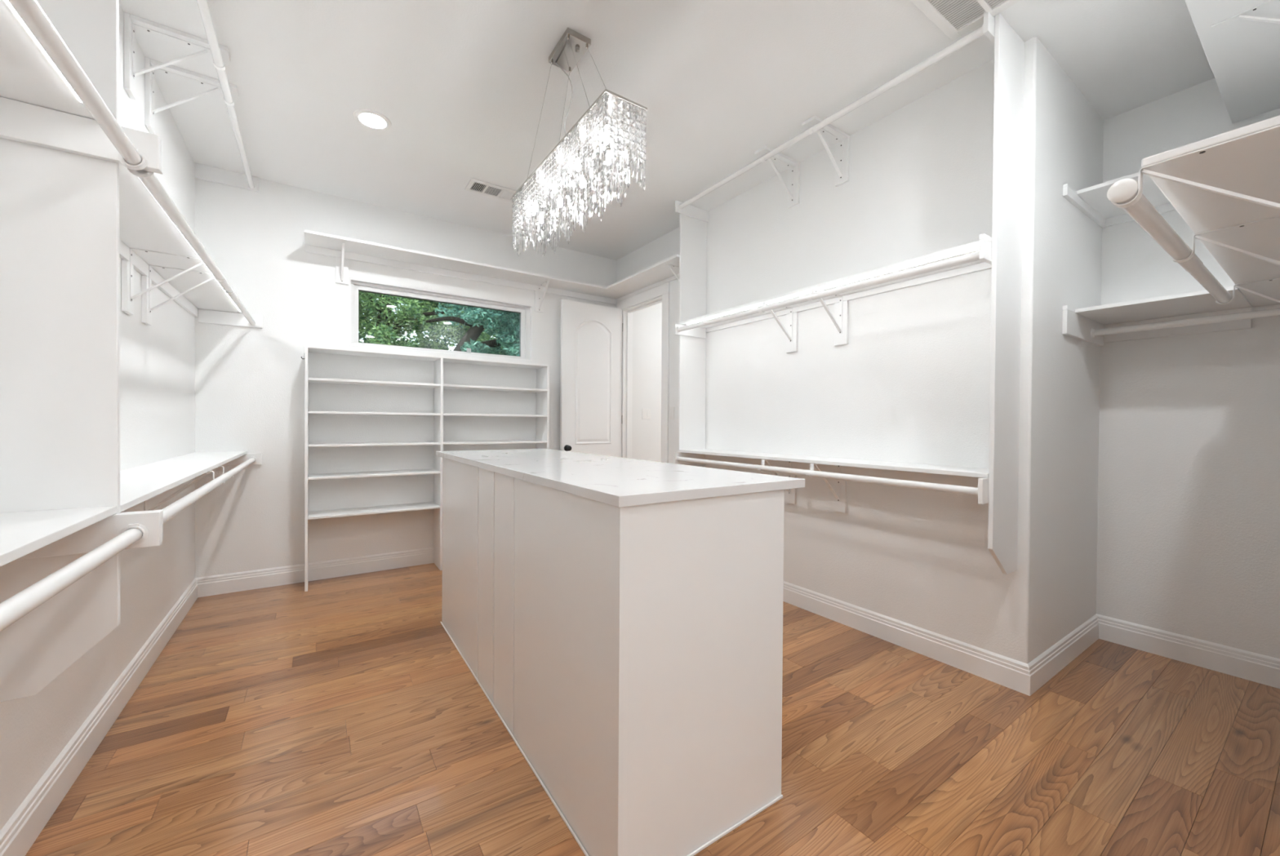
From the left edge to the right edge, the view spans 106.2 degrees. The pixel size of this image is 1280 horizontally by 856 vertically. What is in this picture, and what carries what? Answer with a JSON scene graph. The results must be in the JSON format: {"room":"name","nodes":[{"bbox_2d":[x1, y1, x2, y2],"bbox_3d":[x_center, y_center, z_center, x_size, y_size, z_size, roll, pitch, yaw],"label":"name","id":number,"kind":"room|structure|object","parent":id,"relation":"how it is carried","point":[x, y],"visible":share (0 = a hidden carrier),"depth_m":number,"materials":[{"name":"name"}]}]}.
{"room":"walk-in closet","nodes":[
{"label":"walk-in closet","id":0,"kind":"room"},
{"bbox_2d":[0,3,195,831],"bbox_3d":[-0.950,-0.276,0.058,0.100,3.077,8.165,0,1,-34],"label":"wall","id":1,"kind":"structure","parent":0,"point":[157,360],"depth_m":2.34,"materials":[{"name":"white paint"}]},
{"bbox_2d":[0,0,120,702],"bbox_3d":[-1.454,-0.591,1.149,0.285,2.470,0.019,0,1,-34],"label":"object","id":2,"kind":"structure","parent":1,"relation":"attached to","point":[60,302],"depth_m":1.17,"materials":[{"name":"white paint"}]},
{"bbox_2d":[0,0,160,172],"bbox_3d":[-0.724,-0.714,0.142,0.366,0.108,2.463,0,1,-34],"label":"shelf","id":3,"kind":"object","parent":1,"relation":"attached to","point":[37,108],"depth_m":1.12,"materials":[{"name":"white wood"}]},
{"bbox_2d":[8,0,147,170],"bbox_3d":[-0.607,-0.671,0.211,0.053,0.054,2.444,0,1,-34],"label":"rod","id":4,"kind":"object","parent":3,"relation":"attached to","point":[31,12],"visible":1,"depth_m":0.91,"materials":[{"name":"white"}]},
{"bbox_2d":[0,506,161,566],"bbox_3d":[-0.731,0.268,0.151,0.366,0.110,2.463,0,1,-34],"label":"shelf","id":5,"kind":"object","parent":1,"relation":"attached to","point":[30,535],"visible":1,"depth_m":1.13,"materials":[{"name":"white wood"}]},
{"bbox_2d":[0,523,148,632],"bbox_3d":[-0.613,0.286,0.219,0.053,0.054,2.444,0,1,-34],"label":"rod","id":6,"kind":"object","parent":5,"relation":"attached to","point":[15,607],"visible":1,"depth_m":0.86,"materials":[{"name":"white"}]},
{"bbox_2d":[0,577,197,855],"bbox_3d":[-0.911,1.173,0.103,0.016,0.139,7.965,0,1,-34],"label":"baseboard","id":7,"kind":"structure","parent":1,"relation":"attached to","point":[20,832],"depth_m":1.72,"materials":[{"name":"white wood"}]},
{"bbox_2d":[121,248,225,315],"bbox_3d":[-2.151,-0.658,2.231,0.341,0.288,0.089,0,1,-34],"label":"shelf bracket","id":8,"kind":"object","parent":1,"relation":"attached to","point":[127,269],"visible":0.95,"depth_m":2.14,"materials":[{"name":"white metal"}]},
{"bbox_2d":[124,471,225,512],"bbox_3d":[-2.159,0.326,2.239,0.339,0.239,0.024,0,1,-34],"label":"shelf bracket","id":9,"kind":"object","parent":1,"relation":"attached to","point":[213,473],"visible":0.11,"depth_m":2.24,"materials":[{"name":"white metal"}]},
{"bbox_2d":[124,12,230,99],"bbox_3d":[-2.162,-1.675,2.258,0.351,0.333,0.089,0,1,-34],"label":"bracket","id":10,"kind":"object","parent":1,"relation":"attached to","point":[132,23],"visible":0.95,"depth_m":2.20,"materials":[{"name":"white metal"}]},
{"bbox_2d":[196,0,256,191],"bbox_3d":[-2.083,-1.769,2.388,0.053,0.071,2.763,0,1,-34],"label":"rod","id":11,"kind":"object","parent":10,"relation":"attached to","point":[203,6],"visible":1,"depth_m":2.42,"materials":[{"name":"white"}]},
{"bbox_2d":[141,265,234,325],"bbox_3d":[-2.316,-0.663,2.475,0.341,0.292,0.089,0,1,-34],"label":"shelf bracket","id":12,"kind":"object","parent":1,"relation":"attached to","point":[146,282],"visible":0.84,"depth_m":2.38,"materials":[{"name":"white metal"}]},
{"bbox_2d":[144,466,233,511],"bbox_3d":[-2.326,0.323,2.488,0.339,0.239,0.024,0,1,-34],"label":"shelf bracket","id":13,"kind":"object","parent":1,"relation":"attached to","point":[145,501],"visible":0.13,"depth_m":2.46,"materials":[{"name":"white metal"}]},
{"bbox_2d":[119,121,262,328],"bbox_3d":[-2.200,-0.772,2.334,0.376,0.145,2.782,0,1,-34],"label":"shelf","id":14,"kind":"object","parent":1,"relation":"attached to","point":[144,224],"depth_m":2.21,"materials":[{"name":"white wood"}]},
{"bbox_2d":[126,167,257,326],"bbox_3d":[-2.091,-0.734,2.408,0.053,0.107,2.745,0,1,-34],"label":"rod","id":15,"kind":"object","parent":14,"relation":"attached to","point":[148,179],"visible":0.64,"depth_m":1.67,"materials":[{"name":"white"}]},
{"bbox_2d":[120,451,262,542],"bbox_3d":[-2.208,0.239,2.341,0.372,0.108,2.782,0,1,-34],"label":"shelf","id":16,"kind":"object","parent":1,"relation":"attached to","point":[138,485],"visible":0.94,"depth_m":2.02,"materials":[{"name":"white wood"}]},
{"bbox_2d":[161,456,257,523],"bbox_3d":[-2.100,0.255,2.415,0.053,0.059,2.744,0,1,-34],"label":"rod","id":17,"kind":"object","parent":16,"relation":"attached to","point":[171,510],"visible":0.67,"depth_m":1.88,"materials":[{"name":"white"}]},
{"bbox_2d":[144,57,239,133],"bbox_3d":[-2.340,-1.678,2.521,0.351,0.333,0.089,0,1,-34],"label":"bracket","id":18,"kind":"object","parent":1,"relation":"attached to","point":[174,72],"visible":0.88,"depth_m":2.46,"materials":[{"name":"white metal"}]},
{"bbox_2d":[194,177,617,577],"bbox_3d":[-1.742,-0.319,4.413,3.665,3.077,0.140,0,1,-34],"label":"wall","id":19,"kind":"structure","parent":0,"point":[250,381],"depth_m":3.81,"materials":[{"name":"white paint"}]},
{"bbox_2d":[194,162,258,191],"bbox_3d":[-2.975,-1.806,3.463,0.354,0.101,0.019,0,1,-34],"label":"board","id":20,"kind":"object","parent":19,"relation":"attached to","point":[204,172],"visible":1,"depth_m":3.44,"materials":[{"name":"white wood"}]},
{"bbox_2d":[195,546,433,597],"bbox_3d":[-1.716,1.131,4.356,3.445,0.139,0.016,0,1,-34],"label":"baseboard","id":21,"kind":"structure","parent":19,"relation":"attached to","point":[224,584],"depth_m":3.76,"materials":[{"name":"white wood"}]},
{"bbox_2d":[335,241,348,284],"bbox_3d":[-2.328,-1.290,3.759,0.089,0.260,0.265,0,1,-34],"label":"shelf bracket","id":22,"kind":"object","parent":19,"relation":"attached to","point":[341,264],"visible":1,"depth_m":3.84,"materials":[{"name":"white metal"}]},
{"bbox_2d":[349,278,533,360],"bbox_3d":[-1.754,-0.944,4.396,1.562,0.551,0.137,0,1,-34],"label":"window","id":23,"kind":"structure","parent":19,"relation":"in","point":[526,311],"depth_m":4.32,"materials":[{"name":"white wood"}]},
{"bbox_2d":[304,229,679,304],"bbox_3d":[-1.023,-1.395,3.918,2.829,0.075,1.462,0,1,-34],"label":"shelf","id":24,"kind":"object","parent":19,"relation":"attached to","point":[316,242],"visible":1,"depth_m":4.29,"materials":[{"name":"white wood"}]},
{"bbox_2d":[534,279,550,312],"bbox_3d":[-0.941,-1.289,4.697,0.089,0.260,0.265,0,1,-34],"label":"shelf bracket","id":25,"kind":"object","parent":19,"relation":"attached to","point":[539,295],"visible":1,"depth_m":4.78,"materials":[{"name":"white metal"}]},
{"bbox_2d":[631,302,662,462],"bbox_3d":[0.948,-0.316,6.170,2.720,3.077,0.243,0,1,-34],"label":"wall","id":26,"kind":"structure","parent":0,"point":[646,322],"depth_m":5.43,"materials":[{"name":"paint"}]},
{"bbox_2d":[642,408,650,419],"bbox_3d":[0.074,-0.159,5.429,0.117,0.118,0.008,0,1,-34],"label":"light switch","id":27,"kind":"object","parent":26,"relation":"attached to","point":[646,412],"visible":1,"depth_m":5.43,"materials":[{"name":"white plastic"}]},
{"bbox_2d":[25,563,1279,855],"bbox_3d":[0.967,1.285,1.374,4.752,0.080,8.165,0,1,-34],"label":"floor","id":28,"kind":"structure","parent":0,"point":[341,716],"depth_m":1.83,"materials":[{"name":"brown wood"}]},
{"bbox_2d":[301,345,549,591],"bbox_3d":[-1.751,0.297,4.161,1.938,1.810,0.280,0,1,-34],"label":"bookcase","id":29,"kind":"object","parent":28,"relation":"on","point":[542,390],"visible":0.89,"depth_m":4.04,"materials":[{"name":"white wood"}]},
{"bbox_2d":[440,457,784,855],"bbox_3d":[-0.379,0.710,2.296,0.652,1.035,2.114,0,1,-34],"label":"base cabinet","id":30,"kind":"object","parent":28,"relation":"on","point":[632,656],"visible":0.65,"depth_m":1.46,"materials":[{"name":"white wood"}]},
{"bbox_2d":[435,448,804,507],"bbox_3d":[-0.372,0.177,2.369,0.751,0.029,2.246,0,1,-34],"label":"countertop","id":31,"kind":"structure","parent":30,"relation":"on","point":[617,482],"depth_m":1.70,"materials":[{"name":"stone"}]},
{"bbox_2d":[119,0,1214,260],"bbox_3d":[1.673,-1.862,1.809,6.405,0.100,8.165,0,1,-34],"label":"ceiling","id":32,"kind":"structure","parent":0,"point":[460,85],"depth_m":2.51,"materials":[{"name":"white paint"}]},
{"bbox_2d":[353,108,391,130],"bbox_3d":[-1.597,-1.838,2.869,0.200,0.009,0.200,0,1,-34],"label":"recessed light","id":33,"kind":"object","parent":32,"relation":"in","point":[371,119],"visible":1,"depth_m":2.86,"materials":[{"name":"white plastic"}]},
{"bbox_2d":[464,177,515,203],"bbox_3d":[-1.140,-1.842,3.731,0.383,0.011,0.206,0,1,-34],"label":"ceiling vent","id":34,"kind":"object","parent":32,"relation":"in","point":[474,185],"visible":0.84,"depth_m":3.71,"materials":[{"name":"white plastic"}]},
{"bbox_2d":[511,27,647,256],"bbox_3d":[-0.344,-1.392,2.316,0.195,0.874,1.052,0,1,-34],"label":"chandelier","id":35,"kind":"object","parent":32,"relation":"hanging from","point":[601,130],"visible":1,"depth_m":2.16,"materials":[{"name":"clear glass"}]},
{"bbox_2d":[910,0,1021,40],"bbox_3d":[1.357,-1.808,1.889,0.562,0.011,0.470,0,1,-34],"label":"ceiling vent","id":36,"kind":"object","parent":32,"relation":"in","point":[954,18],"visible":1,"depth_m":2.08,"materials":[{"name":"white plastic"}]},
{"bbox_2d":[616,58,998,653],"bbox_3d":[0.754,-0.298,3.921,0.120,3.077,3.752,0,1,-34],"label":"wall","id":37,"kind":"structure","parent":0,"point":[910,384],"depth_m":2.84,"materials":[{"name":"white paint"}]},
{"bbox_2d":[560,299,622,457],"bbox_3d":[-0.481,-0.049,5.005,0.716,2.484,0.101,0,1,-34],"label":"door","id":38,"kind":"structure","parent":37,"relation":"in","point":[591,380],"depth_m":4.99,"materials":[{"name":"white wood"}]},
{"bbox_2d":[617,282,670,462],"bbox_3d":[0.054,-0.085,4.939,0.137,2.585,0.933,0,1,-34],"label":"trim","id":39,"kind":"structure","parent":37,"relation":"attached to","point":[661,293],"depth_m":4.92,"materials":[{"name":"white wood"}]},
{"bbox_2d":[669,407,674,419],"bbox_3d":[0.297,-0.138,4.482,0.008,0.118,0.072,0,1,-34],"label":"light switch","id":40,"kind":"object","parent":37,"relation":"attached to","point":[671,409],"visible":1,"depth_m":4.48,"materials":[{"name":"white plastic"}]},
{"bbox_2d":[666,263,679,280],"bbox_3d":[0.337,-1.291,4.194,0.265,0.229,0.024,0,1,-34],"label":"shelf bracket","id":41,"kind":"object","parent":37,"relation":"attached to","point":[668,265],"visible":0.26,"depth_m":4.16,"materials":[{"name":"white metal"}]},
{"bbox_2d":[677,213,706,467],"bbox_3d":[0.440,-0.594,4.023,0.285,2.489,0.019,0,1,-34],"label":"end panel","id":42,"kind":"object","parent":37,"relation":"attached to","point":[692,232],"visible":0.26,"depth_m":4.00,"materials":[{"name":"white wood"}]},
{"bbox_2d":[675,200,708,222],"bbox_3d":[0.433,-1.792,3.979,0.348,0.091,0.019,0,1,-34],"label":"board","id":43,"kind":"object","parent":42,"relation":"attached to","point":[691,211],"visible":1,"depth_m":3.98,"materials":[{"name":"white wood"}]},
{"bbox_2d":[757,459,796,504],"bbox_3d":[0.922,0.369,3.267,0.333,0.318,0.089,0,1,-34],"label":"shelf bracket","id":44,"kind":"object","parent":37,"relation":"attached to","point":[790,495],"visible":0.57,"depth_m":3.33,"materials":[{"name":"white metal"}]},
{"bbox_2d":[755,146,799,208],"bbox_3d":[0.929,-1.688,3.242,0.351,0.281,0.089,0,1,-34],"label":"bracket","id":45,"kind":"object","parent":37,"relation":"attached to","point":[793,166],"visible":0.98,"depth_m":3.30,"materials":[{"name":"white metal"}]},
{"bbox_2d":[758,302,798,353],"bbox_3d":[0.926,-0.682,3.256,0.339,0.306,0.089,0,1,-34],"label":"shelf bracket","id":46,"kind":"object","parent":37,"relation":"attached to","point":[791,332],"visible":0.87,"depth_m":3.32,"materials":[{"name":"white metal"}]},
{"bbox_2d":[801,115,849,186],"bbox_3d":[1.138,-1.684,2.934,0.351,0.281,0.089,0,1,-34],"label":"bracket","id":47,"kind":"object","parent":37,"relation":"attached to","point":[841,140],"visible":0.94,"depth_m":2.99,"materials":[{"name":"white metal"}]},
{"bbox_2d":[805,463,847,513],"bbox_3d":[1.134,0.373,2.952,0.333,0.318,0.089,0,1,-34],"label":"shelf bracket","id":48,"kind":"object","parent":37,"relation":"attached to","point":[839,488],"visible":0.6,"depth_m":3.02,"materials":[{"name":"white metal"}]},
{"bbox_2d":[807,288,848,346],"bbox_3d":[1.139,-0.678,2.941,0.339,0.306,0.089,0,1,-34],"label":"shelf bracket","id":49,"kind":"object","parent":37,"relation":"attached to","point":[841,320],"visible":0.83,"depth_m":3.01,"materials":[{"name":"white metal"}]},
{"bbox_2d":[673,448,988,504],"bbox_3d":[1.028,0.256,3.100,0.343,0.132,2.186,0,1,-34],"label":"shelf","id":50,"kind":"object","parent":37,"relation":"attached to","point":[940,474],"visible":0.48,"depth_m":2.78,"materials":[{"name":"white wood"}]},
{"bbox_2d":[675,455,977,496],"bbox_3d":[0.913,0.267,3.022,0.053,0.065,2.148,0,1,-34],"label":"rod","id":51,"kind":"object","parent":50,"relation":"attached to","point":[881,481],"visible":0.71,"depth_m":2.63,"materials":[{"name":"white"}]},
{"bbox_2d":[673,233,991,338],"bbox_3d":[1.029,-0.802,3.086,0.360,0.108,2.186,0,1,-34],"label":"shelf","id":52,"kind":"object","parent":37,"relation":"attached to","point":[984,243],"depth_m":2.76,"materials":[{"name":"white wood"}]},
{"bbox_2d":[675,251,982,333],"bbox_3d":[0.912,-0.781,3.008,0.053,0.063,2.148,0,1,-34],"label":"rod","id":53,"kind":"object","parent":52,"relation":"attached to","point":[972,257],"visible":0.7,"depth_m":2.62,"materials":[{"name":"white"}]},
{"bbox_2d":[782,581,1030,696],"bbox_3d":[1.037,1.158,3.379,0.016,0.139,2.777,0,1,-34],"label":"baseboard","id":54,"kind":"structure","parent":37,"relation":"attached to","point":[1013,674],"depth_m":2.63,"materials":[{"name":"white wood"}]},
{"bbox_2d":[997,36,1103,664],"bbox_3d":[2.280,-0.276,2.616,1.187,3.077,0.120,0,1,-34],"label":"wall","id":55,"kind":"structure","parent":0,"point":[1051,593],"depth_m":2.40,"materials":[{"name":"white paint"}]},
{"bbox_2d":[987,13,1024,574],"bbox_3d":[1.676,-0.569,2.195,0.285,2.489,0.019,0,1,-34],"label":"end panel","id":56,"kind":"object","parent":55,"relation":"attached to","point":[1009,47],"visible":1,"depth_m":2.17,"materials":[{"name":"white wood"}]},
{"bbox_2d":[983,11,995,44],"bbox_3d":[1.647,-1.768,2.183,0.348,0.091,0.019,0,1,-34],"label":"board","id":57,"kind":"object","parent":56,"relation":"attached to","point":[988,20],"visible":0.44,"depth_m":2.09,"materials":[{"name":"white wood"}]},
{"bbox_2d":[677,24,984,210],"bbox_3d":[0.928,-1.777,3.005,0.053,0.060,2.148,0,1,-34],"label":"rod","id":58,"kind":"object","parent":57,"relation":"attached to","point":[978,33],"visible":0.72,"depth_m":2.61,"materials":[{"name":"white"}]},
{"bbox_2d":[1027,613,1098,696],"bbox_3d":[2.260,1.174,2.539,1.103,0.139,0.016,0,1,-34],"label":"baseboard","id":59,"kind":"structure","parent":55,"relation":"attached to","point":[1043,668],"depth_m":2.48,"materials":[{"name":"white wood"}]},
{"bbox_2d":[1062,285,1252,346],"bbox_3d":[2.601,-0.551,2.422,0.673,0.145,0.554,0,1,-34],"label":"shelf","id":60,"kind":"object","parent":55,"relation":"attached to","point":[1077,323],"visible":0.91,"depth_m":2.49,"materials":[{"name":"white wood"}]},
{"bbox_2d":[1090,307,1279,337],"bbox_3d":[2.767,-0.527,2.335,0.053,0.054,0.846,0,1,-34],"label":"rod","id":61,"kind":"object","parent":60,"relation":"attached to","point":[1274,312],"visible":1,"depth_m":2.38,"materials":[{"name":"white"}]},
{"bbox_2d":[1096,78,1279,658],"bbox_3d":[3.035,-0.269,2.471,0.100,3.077,0.966,0,1,-34],"label":"wall","id":62,"kind":"structure","parent":0,"point":[1188,528],"depth_m":2.56,"materials":[{"name":"white paint"}]},
{"bbox_2d":[1062,172,1175,227],"bbox_3d":[2.683,-1.207,2.280,0.697,0.063,0.865,0,1,-34],"label":"shelf","id":63,"kind":"object","parent":62,"relation":"attached to","point":[1093,202],"visible":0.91,"depth_m":2.57,"materials":[{"name":"white wood"}]},
{"bbox_2d":[1096,613,1279,688],"bbox_3d":[2.949,1.179,2.492,0.016,0.139,0.866,0,1,-34],"label":"baseboard","id":64,"kind":"structure","parent":62,"relation":"attached to","point":[1263,669],"depth_m":2.53,"materials":[{"name":"white wood"}]},
{"bbox_3d":[2.264,-0.266,1.426,2.348,3.077,0.100,0,1,-34],"label":"wall","id":65,"kind":"structure","parent":0,"visible":0},
{"bbox_2d":[1111,124,1279,209],"bbox_3d":[1.236,-0.469,1.007,0.024,0.259,0.358,0,1,-34],"label":"shelf bracket","id":66,"kind":"object","parent":65,"relation":"attached to","point":[1144,170],"visible":1,"depth_m":1.03,"materials":[{"name":"white metal"}]},
{"bbox_2d":[1141,115,1279,306],"bbox_3d":[2.182,-0.608,1.614,2.273,0.019,0.308,0,1,-34],"label":"shelf","id":67,"kind":"object","parent":65,"relation":"attached to","point":[1251,167],"visible":1,"depth_m":1.25,"materials":[{"name":"white wood"}]},
{"bbox_2d":[1169,216,1279,265],"bbox_3d":[1.795,-0.469,1.385,0.024,0.259,0.358,0,1,-34],"label":"shelf bracket","id":68,"kind":"object","parent":65,"relation":"attached to","point":[1197,235],"visible":1,"depth_m":1.43,"materials":[{"name":"white metal"}]},
{"bbox_2d":[1106,178,1232,303],"bbox_3d":[1.806,-0.551,1.579,1.671,0.052,0.052,0,1,-34],"label":"rod","id":69,"kind":"object","parent":68,"relation":"attached to","point":[1123,191],"visible":0.98,"depth_m":1.32,"materials":[{"name":"white"}]},
{"bbox_2d":[1184,0,1279,123],"bbox_3d":[2.542,-1.551,1.891,1.367,0.019,0.384,0,1,-34],"label":"shelf","id":70,"kind":"object","parent":65,"relation":"attached to","point":[1242,55],"visible":1,"depth_m":1.97,"materials":[{"name":"white wood"}]},
{"bbox_2d":[1211,0,1279,29],"bbox_3d":[2.297,-1.411,1.705,0.024,0.259,0.347,0,1,-34],"label":"shelf bracket","id":71,"kind":"object","parent":65,"relation":"attached to","point":[1242,15],"visible":1,"depth_m":1.76,"materials":[{"name":"white metal"}]},
{"bbox_2d":[1215,277,1279,304],"bbox_3d":[2.559,-0.468,1.901,0.024,0.259,0.358,0,1,-34],"label":"shelf bracket","id":72,"kind":"object","parent":65,"relation":"attached to","point":[1278,278],"visible":1,"depth_m":1.97,"materials":[{"name":"white metal"}]},
{"label":"outside","id":73,"kind":"structure","parent":0,"visible":0},
{"bbox_3d":[-13.991,1.297,29.625,70.000,0.200,55.275,0,1,-34],"label":"ground","id":74,"kind":"structure","parent":73,"visible":0},
{"bbox_2d":[359,291,487,349],"bbox_3d":[-4.885,-1.439,9.760,3.918,5.749,2.434,0,1,-39],"label":"oak tree","id":75,"kind":"object","parent":74,"relation":"on","point":[380,331],"visible":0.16,"depth_m":9.32,"materials":[{"name":"green plant"}]},
{"bbox_2d":[359,293,508,354],"bbox_3d":[-4.755,-1.691,13.128,7.514,6.190,3.283,0,1,-34],"label":"tree","id":76,"kind":"object","parent":74,"relation":"on","point":[433,335],"visible":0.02,"depth_m":11.61,"materials":[{"name":"green plant"}]},
{"bbox_2d":[425,302,519,356],"bbox_3d":[-1.789,-1.184,8.386,3.467,5.316,2.318,0,1,-34],"label":"oak tree","id":77,"kind":"object","parent":74,"relation":"on","point":[508,340],"visible":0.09,"depth_m":7.95,"materials":[{"name":"green plant"}]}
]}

